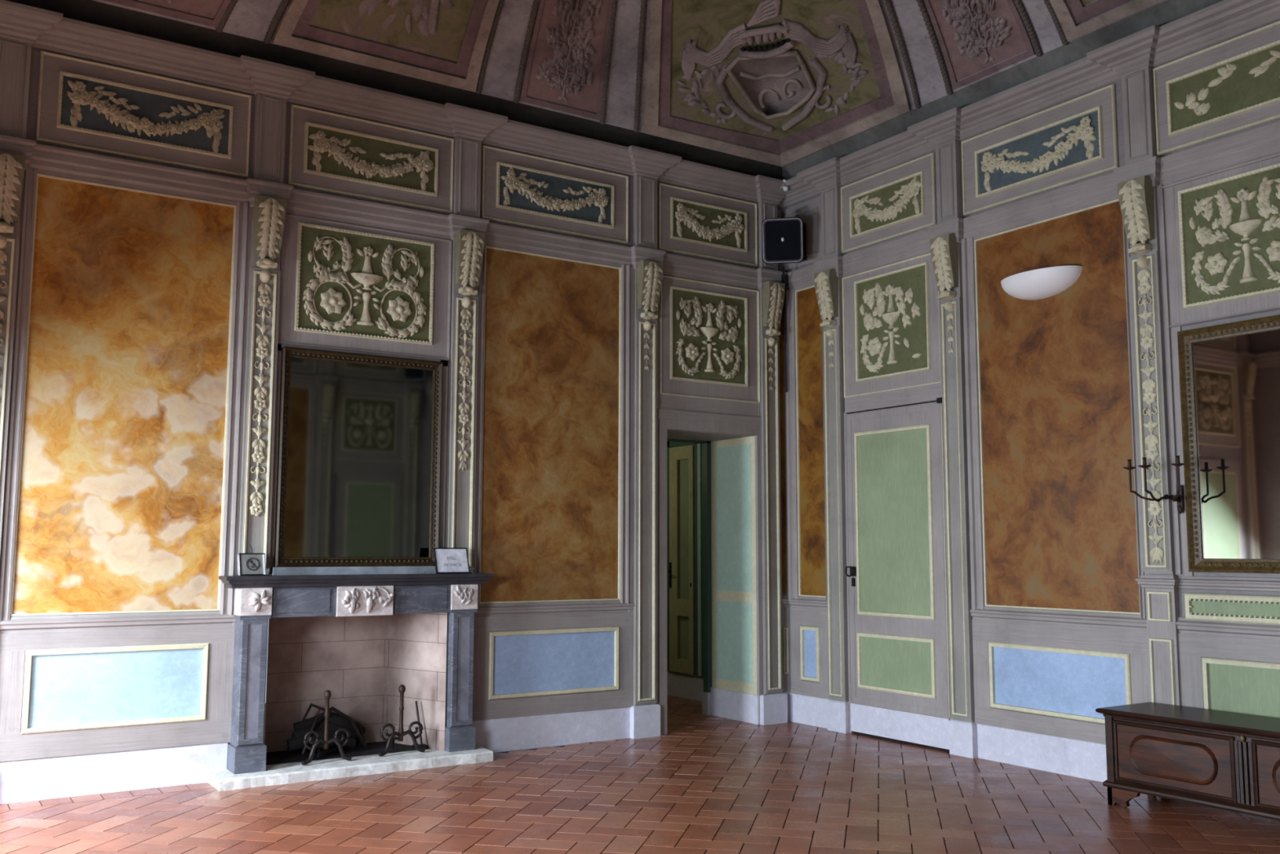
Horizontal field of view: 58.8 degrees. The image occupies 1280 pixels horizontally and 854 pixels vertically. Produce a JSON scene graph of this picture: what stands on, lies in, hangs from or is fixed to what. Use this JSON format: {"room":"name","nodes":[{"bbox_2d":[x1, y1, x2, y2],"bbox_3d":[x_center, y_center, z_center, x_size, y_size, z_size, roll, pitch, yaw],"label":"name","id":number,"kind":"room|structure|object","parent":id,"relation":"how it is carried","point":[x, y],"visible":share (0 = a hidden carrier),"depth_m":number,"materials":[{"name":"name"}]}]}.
{"room":"historic interior","nodes":[
{"label":"historic interior","id":0,"kind":"room"},
{"bbox_2d":[26,46,784,743],"bbox_3d":[-2.144,-0.041,8.386,9.150,5.060,0.650,4,-7,-33],"label":"wall","id":1,"kind":"structure","parent":0,"point":[35,52],"depth_m":7.99,"materials":[{"name":"grey paint"}]},
{"bbox_2d":[0,36,31,551],"bbox_3d":[-3.870,-0.228,6.774,0.205,4.380,0.180,4,-7,-33],"label":"pilaster","id":2,"kind":"object","parent":1,"relation":"attached to","point":[15,55],"visible":0.99,"depth_m":6.90,"materials":[{"name":"grey paint"}]},
{"bbox_2d":[20,642,208,734],"bbox_3d":[-3.244,1.616,7.073,1.058,0.498,0.041,4,-7,-33],"label":"panel","id":3,"kind":"object","parent":1,"relation":"attached to","point":[72,689],"visible":1,"depth_m":7.06,"materials":[{"name":"teal paint"}]},
{"bbox_2d":[0,167,248,621],"bbox_3d":[-3.249,-0.185,7.257,1.362,2.780,0.045,4,-7,-33],"label":"panel","id":4,"kind":"object","parent":1,"relation":"attached to","point":[121,486],"visible":0.98,"depth_m":7.25,"materials":[{"name":"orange paint"}]},
{"bbox_2d":[35,50,251,177],"bbox_3d":[-3.223,-2.044,7.464,1.300,0.582,0.056,4,-7,-33],"label":"panel","id":5,"kind":"object","parent":1,"relation":"attached to","point":[82,104],"visible":1,"depth_m":7.45,"materials":[{"name":"beige paint"}]},
{"bbox_2d":[237,92,286,574],"bbox_3d":[-2.543,-0.667,7.690,0.200,3.305,0.180,4,-7,-33],"label":"pilaster","id":6,"kind":"object","parent":1,"relation":"attached to","point":[268,213],"visible":1,"depth_m":7.70,"materials":[{"name":"grey paint"}]},
{"bbox_2d":[277,213,451,360],"bbox_3d":[-1.951,-0.994,8.184,1.280,0.924,0.062,4,-7,-33],"label":"relief panel","id":7,"kind":"object","parent":1,"relation":"attached to","point":[344,286],"visible":1,"depth_m":8.17,"materials":[{"name":"green paint"}]},
{"bbox_2d":[287,104,453,213],"bbox_3d":[-1.933,-1.952,8.300,1.240,0.582,0.056,4,-7,-33],"label":"panel","id":8,"kind":"object","parent":1,"relation":"attached to","point":[329,152],"visible":1,"depth_m":8.29,"materials":[{"name":"beige paint"}]},
{"bbox_2d":[0,343,761,761],"bbox_3d":[-1.380,0.823,8.388,5.845,2.655,0.039,4,-7,-33],"label":"trim","id":9,"kind":"structure","parent":1,"relation":"attached to","point":[13,747],"depth_m":7.34,"materials":[{"name":"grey paint"}]},
{"bbox_2d":[0,0,786,208],"bbox_3d":[-1.911,-2.360,8.283,7.890,0.200,0.240,4,-7,-33],"label":"trim","id":10,"kind":"structure","parent":1,"relation":"attached to","point":[46,29],"depth_m":8.18,"materials":[{"name":"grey paint"}]},
{"bbox_2d":[0,134,786,289],"bbox_3d":[-1.929,-1.547,8.222,7.850,0.191,0.106,4,-7,-33],"label":"trim","id":11,"kind":"structure","parent":1,"relation":"attached to","point":[48,160],"depth_m":8.17,"materials":[{"name":"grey paint"}]},
{"bbox_2d":[0,206,787,742],"bbox_3d":[-1.251,0.492,8.510,6.155,3.830,0.035,4,-7,-33],"label":"trim","id":12,"kind":"structure","parent":1,"relation":"attached to","point":[220,661],"depth_m":7.79,"materials":[{"name":"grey paint"}]},
{"bbox_2d":[0,595,787,633],"bbox_3d":[-1.953,1.312,7.942,7.850,0.105,0.036,4,-7,-33],"label":"trim","id":13,"kind":"structure","parent":1,"relation":"attached to","point":[60,623],"depth_m":7.29,"materials":[{"name":"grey paint"}]},
{"bbox_2d":[0,692,789,804],"bbox_3d":[-1.958,2.225,7.848,7.850,0.260,0.106,4,-7,-33],"label":"baseboard","id":14,"kind":"structure","parent":1,"relation":"attached to","point":[55,777],"depth_m":7.27,"materials":[{"name":"paint"}]},
{"bbox_2d":[445,135,484,572],"bbox_3d":[-1.296,-0.578,8.499,0.205,3.305,0.180,4,-7,-33],"label":"pilaster","id":15,"kind":"object","parent":1,"relation":"attached to","point":[468,247],"visible":1,"depth_m":8.50,"materials":[{"name":"grey paint"}]},
{"bbox_2d":[470,242,630,607],"bbox_3d":[-0.669,0.001,8.931,1.380,2.780,0.045,4,-7,-33],"label":"panel","id":16,"kind":"object","parent":1,"relation":"attached to","point":[552,485],"visible":0.86,"depth_m":8.93,"materials":[{"name":"orange paint"}]},
{"bbox_2d":[488,626,618,700],"bbox_3d":[-0.650,1.810,8.754,1.143,0.503,0.041,4,-7,-33],"label":"panel","id":17,"kind":"object","parent":1,"relation":"attached to","point":[530,663],"visible":1,"depth_m":8.74,"materials":[{"name":"blue paint"}]},
{"bbox_2d":[480,145,628,244],"bbox_3d":[-0.652,-1.859,9.132,1.340,0.582,0.056,4,-7,-33],"label":"panel","id":18,"kind":"object","parent":1,"relation":"attached to","point":[519,188],"visible":1,"depth_m":9.12,"materials":[{"name":"beige paint"}]},
{"bbox_2d":[632,173,663,706],"bbox_3d":[0.071,0.055,9.329,0.205,4.380,0.180,4,-7,-33],"label":"pilaster","id":19,"kind":"object","parent":1,"relation":"attached to","point":[648,276],"visible":1,"depth_m":9.35,"materials":[{"name":"grey paint"}]},
{"bbox_2d":[657,182,757,266],"bbox_3d":[0.617,-1.768,9.954,1.070,0.582,0.056,4,-7,-33],"label":"panel","id":20,"kind":"object","parent":1,"relation":"attached to","point":[691,222],"visible":1,"depth_m":9.94,"materials":[{"name":"beige paint"}]},
{"bbox_2d":[658,275,759,403],"bbox_3d":[0.626,-0.750,9.849,1.075,1.027,0.062,4,-7,-33],"label":"relief panel","id":21,"kind":"object","parent":1,"relation":"attached to","point":[709,337],"visible":1,"depth_m":9.84,"materials":[{"name":"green paint"}]},
{"bbox_2d":[658,417,763,734],"bbox_3d":[0.409,1.277,9.953,1.097,2.585,0.758,4,-7,-33],"label":"door frame","id":22,"kind":"structure","parent":1,"relation":"in","point":[733,612],"depth_m":10.11,"materials":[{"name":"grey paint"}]},
{"bbox_2d":[756,200,785,694],"bbox_3d":[1.185,0.135,10.051,0.185,4.380,0.180,4,-7,-33],"label":"pilaster","id":23,"kind":"object","parent":1,"relation":"attached to","point":[771,297],"visible":0.99,"depth_m":10.05,"materials":[{"name":"grey paint"}]},
{"bbox_2d":[781,266,787,392],"bbox_3d":[1.277,-0.871,10.172,0.080,1.106,0.221,-2,-6,16],"label":"cable","id":24,"kind":"object","parent":23,"relation":"attached to","point":[784,277],"visible":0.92,"depth_m":10.24,"materials":[{"name":"black plastic"}]},
{"bbox_2d":[779,305,786,593],"bbox_3d":[1.286,0.137,10.210,0.047,2.690,0.004,4,-7,-33],"label":"panel","id":25,"kind":"object","parent":1,"relation":"attached to","point":[781,328],"visible":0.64,"depth_m":10.19,"materials":[{"name":"grey paint"}]},
{"bbox_2d":[782,627,788,674],"bbox_3d":[1.285,1.971,10.009,0.056,0.402,0.014,4,-7,-33],"label":"panel","id":26,"kind":"object","parent":1,"relation":"attached to","point":[785,643],"visible":1,"depth_m":10.01,"materials":[{"name":"grey paint"}]},
{"bbox_2d":[6,0,1223,180],"bbox_3d":[0.363,-3.263,4.878,7.850,1.131,8.500,4,-7,-33],"label":"ceiling","id":27,"kind":"structure","parent":0,"point":[246,28],"depth_m":8.33,"materials":[{"name":"grey paint"}]},
{"bbox_2d":[102,0,231,27],"bbox_3d":[-1.999,-3.152,6.625,3.102,0.753,0.699,-4,-8,36],"label":"ceiling panel","id":28,"kind":"object","parent":27,"relation":"attached to","point":[215,10],"visible":1,"depth_m":7.45,"materials":[{"name":"pink paint"}]},
{"bbox_2d":[271,0,499,92],"bbox_3d":[-1.125,-3.089,7.088,1.527,0.775,2.814,4,-7,-33],"label":"ceiling panel","id":29,"kind":"object","parent":27,"relation":"attached to","point":[458,31],"visible":1,"depth_m":7.99,"materials":[{"name":"paint"}]},
{"bbox_2d":[520,0,613,120],"bbox_3d":[-0.470,-3.040,7.635,0.654,0.754,3.265,1,-6,-6],"label":"ceiling panel","id":30,"kind":"object","parent":27,"relation":"attached to","point":[566,62],"visible":1,"depth_m":8.57,"materials":[{"name":"pink paint"}]},
{"bbox_2d":[644,0,910,166],"bbox_3d":[1.119,-2.963,8.198,2.080,0.779,4.255,0,-6,-2],"label":"ceiling panel","id":31,"kind":"object","parent":27,"relation":"attached to","point":[778,82],"visible":1,"depth_m":8.94,"materials":[{"name":"paint"}]},
{"bbox_2d":[924,0,1035,89],"bbox_3d":[1.900,-3.092,7.097,0.651,0.754,3.200,-3,-7,28],"label":"ceiling panel","id":32,"kind":"object","parent":27,"relation":"attached to","point":[974,36],"visible":1,"depth_m":8.04,"materials":[{"name":"pink paint"}]},
{"bbox_2d":[1048,0,1164,41],"bbox_3d":[2.376,-3.179,6.179,2.718,0.775,2.122,4,-7,-33],"label":"ceiling panel","id":33,"kind":"object","parent":27,"relation":"attached to","point":[1069,13],"visible":1,"depth_m":7.50,"materials":[{"name":"paint"}]},
{"bbox_2d":[0,694,1279,853],"bbox_3d":[-0.548,2.171,5.635,8.700,0.121,12.487,4,-7,-33],"label":"floor","id":34,"kind":"structure","parent":0,"point":[710,784],"depth_m":6.58,"materials":[{"name":"tile"}]},
{"bbox_2d":[208,745,493,791],"bbox_3d":[-1.914,2.294,7.691,1.870,0.069,0.345,4,-7,-33],"label":"hearthstone","id":35,"kind":"object","parent":34,"relation":"on","point":[331,768],"visible":0.94,"depth_m":7.55,"materials":[{"name":"stone"}]},
{"bbox_2d":[301,689,351,764],"bbox_3d":[-2.141,2.017,7.694,0.337,0.473,0.215,4,-7,-33],"label":"andiron","id":36,"kind":"object","parent":35,"relation":"on","point":[327,694],"visible":1,"depth_m":7.64,"materials":[{"name":"brown metal"}]},
{"bbox_2d":[218,565,493,773],"bbox_3d":[-2.050,1.636,7.996,1.877,1.302,0.726,4,-7,-33],"label":"fireplace","id":37,"kind":"object","parent":35,"relation":"on","point":[358,634],"visible":0.98,"depth_m":8.12,"materials":[{"name":"grey stone"}]},
{"bbox_2d":[237,542,266,576],"bbox_3d":[-2.538,0.864,7.411,0.175,0.212,0.101,4,-7,-33],"label":"sign","id":38,"kind":"object","parent":37,"relation":"on","point":[251,563],"visible":1,"depth_m":7.39,"materials":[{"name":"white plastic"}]},
{"bbox_2d":[286,702,366,754],"bbox_3d":[-2.208,2.115,8.032,0.614,0.324,0.338,4,-7,-33],"label":"basket","id":39,"kind":"object","parent":37,"relation":"on","point":[337,720],"visible":0.92,"depth_m":7.96,"materials":[{"name":"black metal"}]},
{"bbox_2d":[218,573,493,588],"bbox_3d":[-1.923,1.061,7.863,1.877,0.078,0.264,4,-7,-33],"label":"shelf","id":40,"kind":"object","parent":37,"relation":"attached to","point":[276,580],"depth_m":7.75,"materials":[{"name":"grey stone"}]},
{"bbox_2d":[273,346,443,567],"bbox_3d":[-1.963,0.232,8.036,1.175,1.500,0.055,4,-7,-33],"label":"mirror","id":41,"kind":"object","parent":37,"relation":"on","point":[359,446],"visible":1,"depth_m":8.03,"materials":[{"name":"brown mirror"}]},
{"bbox_2d":[412,701,426,749],"bbox_3d":[-1.591,2.143,8.171,0.085,0.329,0.103,4,-7,-33],"label":"fireplace poker","id":42,"kind":"object","parent":37,"relation":"on","point":[421,744],"visible":0.8,"depth_m":8.15,"materials":[{"name":"black metal"}]},
{"bbox_2d":[433,547,470,573],"bbox_3d":[-1.364,0.964,8.196,0.258,0.185,0.100,4,-7,-33],"label":"sign","id":43,"kind":"object","parent":37,"relation":"on","point":[447,560],"visible":1,"depth_m":8.18,"materials":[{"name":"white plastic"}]},
{"bbox_2d":[378,684,425,756],"bbox_3d":[-1.705,2.052,8.012,0.337,0.473,0.215,4,-7,-33],"label":"andiron","id":44,"kind":"object","parent":35,"relation":"on","point":[390,740],"visible":1,"depth_m":7.96,"materials":[{"name":"brown metal"}]},
{"bbox_2d":[1095,702,1279,820],"bbox_3d":[3.422,1.900,6.192,0.528,0.558,1.741,4,-7,-33],"label":"chest","id":45,"kind":"object","parent":34,"relation":"on","point":[1224,760],"visible":1,"depth_m":6.34,"materials":[{"name":"brown wood"}]},
{"bbox_2d":[666,444,703,678],"bbox_3d":[-0.875,1.310,11.297,3.000,3.000,3.050,4,-7,-33],"label":"wall","id":46,"kind":"structure","parent":0,"point":[669,672],"depth_m":11.56,"materials":[{"name":"paint"}]},
{"bbox_2d":[666,440,703,676],"bbox_3d":[0.444,1.302,11.589,0.115,2.395,0.705,4,-7,-33],"label":"door","id":47,"kind":"structure","parent":46,"relation":"in","point":[685,463],"depth_m":11.62,"materials":[{"name":"green paint"}]},
{"bbox_2d":[666,672,703,701],"bbox_3d":[0.424,2.643,11.558,0.020,0.230,1.600,4,-7,-33],"label":"baseboard","id":48,"kind":"structure","parent":46,"relation":"attached to","point":[677,685],"depth_m":11.49,"materials":[{"name":"paint"}]},
{"bbox_2d":[783,18,1279,751],"bbox_3d":[4.018,-0.222,6.564,0.831,5.060,9.150,4,-7,-33],"label":"wall","id":49,"kind":"structure","parent":0,"point":[1117,83],"depth_m":7.19,"materials":[{"name":"grey paint"}]},
{"bbox_2d":[761,211,806,263],"bbox_3d":[1.276,-1.676,10.056,0.370,0.507,0.366,-1,-6,11],"label":"loudspeaker","id":50,"kind":"object","parent":49,"relation":"attached to","point":[784,239],"visible":1,"depth_m":9.92,"materials":[{"name":"black plastic"}]},
{"bbox_2d":[764,220,800,260],"bbox_3d":[1.245,-1.627,9.914,0.304,0.331,0.069,-1,-6,10],"label":"grille","id":51,"kind":"object","parent":50,"relation":"attached to","point":[782,237],"depth_m":9.91,"materials":[{"name":"black fabric"}]},
{"bbox_2d":[780,178,788,191],"bbox_3d":[1.302,-2.176,10.232,0.052,0.115,0.086,4,-7,-33],"label":"sensor","id":52,"kind":"object","parent":49,"relation":"attached to","point":[784,187],"visible":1,"depth_m":10.22,"materials":[{"name":"grey plastic"}]},
{"bbox_2d":[784,195,822,270],"bbox_3d":[1.472,-1.739,10.200,0.025,0.570,0.520,4,-7,-33],"label":"board","id":53,"kind":"object","parent":49,"relation":"attached to","point":[810,211],"visible":0.64,"depth_m":10.13,"materials":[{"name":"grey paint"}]},
{"bbox_2d":[785,285,826,600],"bbox_3d":[1.467,0.118,9.985,0.045,2.780,0.542,4,-7,-33],"label":"panel","id":54,"kind":"object","parent":49,"relation":"attached to","point":[804,395],"visible":0.78,"depth_m":10.02,"materials":[{"name":"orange paint"}]},
{"bbox_2d":[800,625,820,682],"bbox_3d":[1.470,1.952,9.780,0.041,0.468,0.243,4,-7,-33],"label":"panel","id":55,"kind":"object","parent":49,"relation":"attached to","point":[809,635],"visible":1,"depth_m":9.79,"materials":[{"name":"blue paint"}]},
{"bbox_2d":[813,185,848,702],"bbox_3d":[1.614,0.091,9.636,0.180,4.380,0.200,4,-7,-33],"label":"pilaster","id":56,"kind":"object","parent":49,"relation":"attached to","point":[828,286],"visible":1,"depth_m":9.63,"materials":[{"name":"grey paint"}]},
{"bbox_2d":[840,152,937,253],"bbox_3d":[2.013,-1.830,9.347,0.056,0.582,1.053,4,-7,-33],"label":"panel","id":57,"kind":"object","parent":49,"relation":"attached to","point":[899,200],"visible":1,"depth_m":9.31,"materials":[{"name":"beige paint"}]},
{"bbox_2d":[841,253,942,398],"bbox_3d":[2.018,-0.808,9.222,0.062,1.045,1.082,4,-7,-33],"label":"relief panel","id":58,"kind":"object","parent":49,"relation":"attached to","point":[891,315],"visible":1,"depth_m":9.20,"materials":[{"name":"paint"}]},
{"bbox_2d":[844,397,950,751],"bbox_3d":[2.024,1.140,8.968,0.095,2.655,1.132,4,-7,-33],"label":"door","id":59,"kind":"structure","parent":49,"relation":"in","point":[900,688],"depth_m":8.97,"materials":[{"name":"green paint"}]},
{"bbox_2d":[789,693,1106,782],"bbox_3d":[3.620,2.088,6.449,0.100,0.260,8.500,4,-7,-33],"label":"baseboard","id":60,"kind":"structure","parent":49,"relation":"attached to","point":[1055,754],"depth_m":8.04,"materials":[{"name":"paint"}]},
{"bbox_2d":[929,139,974,722],"bbox_3d":[2.334,-0.025,8.539,0.180,4.380,0.195,4,-7,-33],"label":"pilaster","id":61,"kind":"object","parent":49,"relation":"attached to","point":[945,251],"visible":1,"depth_m":8.54,"materials":[{"name":"grey paint"}]},
{"bbox_2d":[786,183,1204,733],"bbox_3d":[2.619,0.466,8.185,0.039,3.830,4.800,4,-7,-33],"label":"trim","id":62,"kind":"structure","parent":49,"relation":"attached to","point":[1190,666],"depth_m":7.19,"materials":[{"name":"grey paint"}]},
{"bbox_2d":[782,0,1279,208],"bbox_3d":[3.572,-2.495,6.902,0.240,0.200,8.500,4,-7,-33],"label":"trim","id":63,"kind":"structure","parent":49,"relation":"attached to","point":[1153,46],"depth_m":7.96,"materials":[{"name":"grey paint"}]},
{"bbox_2d":[786,382,1279,744],"bbox_3d":[2.620,0.869,8.143,0.035,2.530,4.800,4,-7,-33],"label":"trim","id":64,"kind":"structure","parent":49,"relation":"attached to","point":[1100,639],"depth_m":7.77,"materials":[{"name":"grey paint"}]},
{"bbox_2d":[787,120,1279,290],"bbox_3d":[3.596,-1.684,6.832,0.106,0.191,8.500,4,-7,-33],"label":"trim","id":65,"kind":"structure","parent":49,"relation":"attached to","point":[1264,141],"depth_m":7.90,"materials":[{"name":"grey paint"}]},
{"bbox_2d":[787,595,1279,639],"bbox_3d":[3.615,1.175,6.543,0.036,0.105,8.500,4,-7,-33],"label":"trim","id":66,"kind":"structure","parent":49,"relation":"attached to","point":[1069,618],"depth_m":7.46,"materials":[{"name":"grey paint"}]},
{"bbox_2d":[961,84,1119,215],"bbox_3d":[2.812,-1.959,8.130,0.056,0.582,1.310,4,-7,-33],"label":"panel","id":67,"kind":"object","parent":49,"relation":"attached to","point":[1074,140],"visible":1,"depth_m":8.07,"materials":[{"name":"beige paint"}]},
{"bbox_2d":[960,198,1146,620],"bbox_3d":[2.830,-0.101,7.907,0.045,2.780,1.412,4,-7,-33],"label":"panel","id":68,"kind":"object","parent":49,"relation":"attached to","point":[1055,521],"visible":0.84,"depth_m":7.87,"materials":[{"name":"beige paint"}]},
{"bbox_2d":[1000,265,1082,300],"bbox_3d":[2.762,-0.993,7.965,0.204,0.165,0.650,4,-7,-33],"label":"wall lamp","id":69,"kind":"object","parent":68,"relation":"attached to","point":[1045,282],"visible":1,"depth_m":7.87,"materials":[{"name":"white glass"}]},
{"bbox_2d":[988,641,1132,724],"bbox_3d":[2.829,1.732,7.709,0.041,0.471,1.128,4,-7,-33],"label":"panel","id":70,"kind":"object","parent":49,"relation":"attached to","point":[1068,683],"visible":0.86,"depth_m":7.70,"materials":[{"name":"blue paint"}]},
{"bbox_2d":[1117,65,1175,574],"bbox_3d":[3.215,-0.713,7.257,0.180,3.280,0.195,4,-7,-33],"label":"pilaster","id":71,"kind":"object","parent":49,"relation":"attached to","point":[1138,198],"visible":1,"depth_m":7.25,"materials":[{"name":"grey paint"}]},
{"bbox_2d":[1123,455,1184,514],"bbox_3d":[3.175,0.354,6.911,0.359,0.343,0.306,0,-6,1],"label":"candle sconce","id":72,"kind":"object","parent":49,"relation":"attached to","point":[1178,497],"visible":1,"depth_m":6.97,"materials":[{"name":"brown metal"}]},
{"bbox_2d":[1144,573,1181,706],"bbox_3d":[3.256,1.469,7.053,0.069,1.098,0.195,4,-7,-33],"label":"pedestal","id":73,"kind":"object","parent":49,"relation":"attached to","point":[1162,605],"visible":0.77,"depth_m":7.05,"materials":[{"name":"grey paint"}]},
{"bbox_2d":[1135,575,1279,591],"bbox_3d":[3.596,0.911,6.558,0.083,0.079,1.560,4,-7,-33],"label":"trim","id":74,"kind":"structure","parent":49,"relation":"attached to","point":[1216,583],"depth_m":6.84,"materials":[{"name":"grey paint"}]},
{"bbox_2d":[1152,20,1279,155],"bbox_3d":[3.627,-2.089,6.900,0.042,0.582,1.088,4,-7,-33],"label":"panel","id":75,"kind":"object","parent":49,"relation":"attached to","point":[1233,85],"visible":1,"depth_m":7.00,"materials":[{"name":"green paint"}]},
{"bbox_2d":[1162,153,1279,327],"bbox_3d":[3.619,-1.131,6.789,0.062,0.924,1.092,4,-7,-33],"label":"relief panel","id":76,"kind":"object","parent":49,"relation":"attached to","point":[1228,220],"visible":1,"depth_m":6.89,"materials":[{"name":"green paint"}]},
{"bbox_2d":[1177,314,1279,573],"bbox_3d":[3.611,0.106,6.650,0.050,1.487,0.895,4,-7,-33],"label":"mirror","id":77,"kind":"object","parent":49,"relation":"attached to","point":[1229,373],"visible":1,"depth_m":6.78,"materials":[{"name":"brown wood"}]},
{"bbox_2d":[1184,592,1279,624],"bbox_3d":[3.627,1.056,6.551,0.043,0.165,1.018,4,-7,-33],"label":"panel","id":78,"kind":"object","parent":49,"relation":"attached to","point":[1239,608],"visible":1,"depth_m":6.72,"materials":[{"name":"green paint"}]},
{"bbox_2d":[1201,656,1279,717],"bbox_3d":[3.623,1.588,6.501,0.041,0.473,0.823,4,-7,-33],"label":"panel","id":79,"kind":"object","parent":49,"relation":"attached to","point":[1229,685],"visible":0.61,"depth_m":6.66,"materials":[{"name":"green paint"}]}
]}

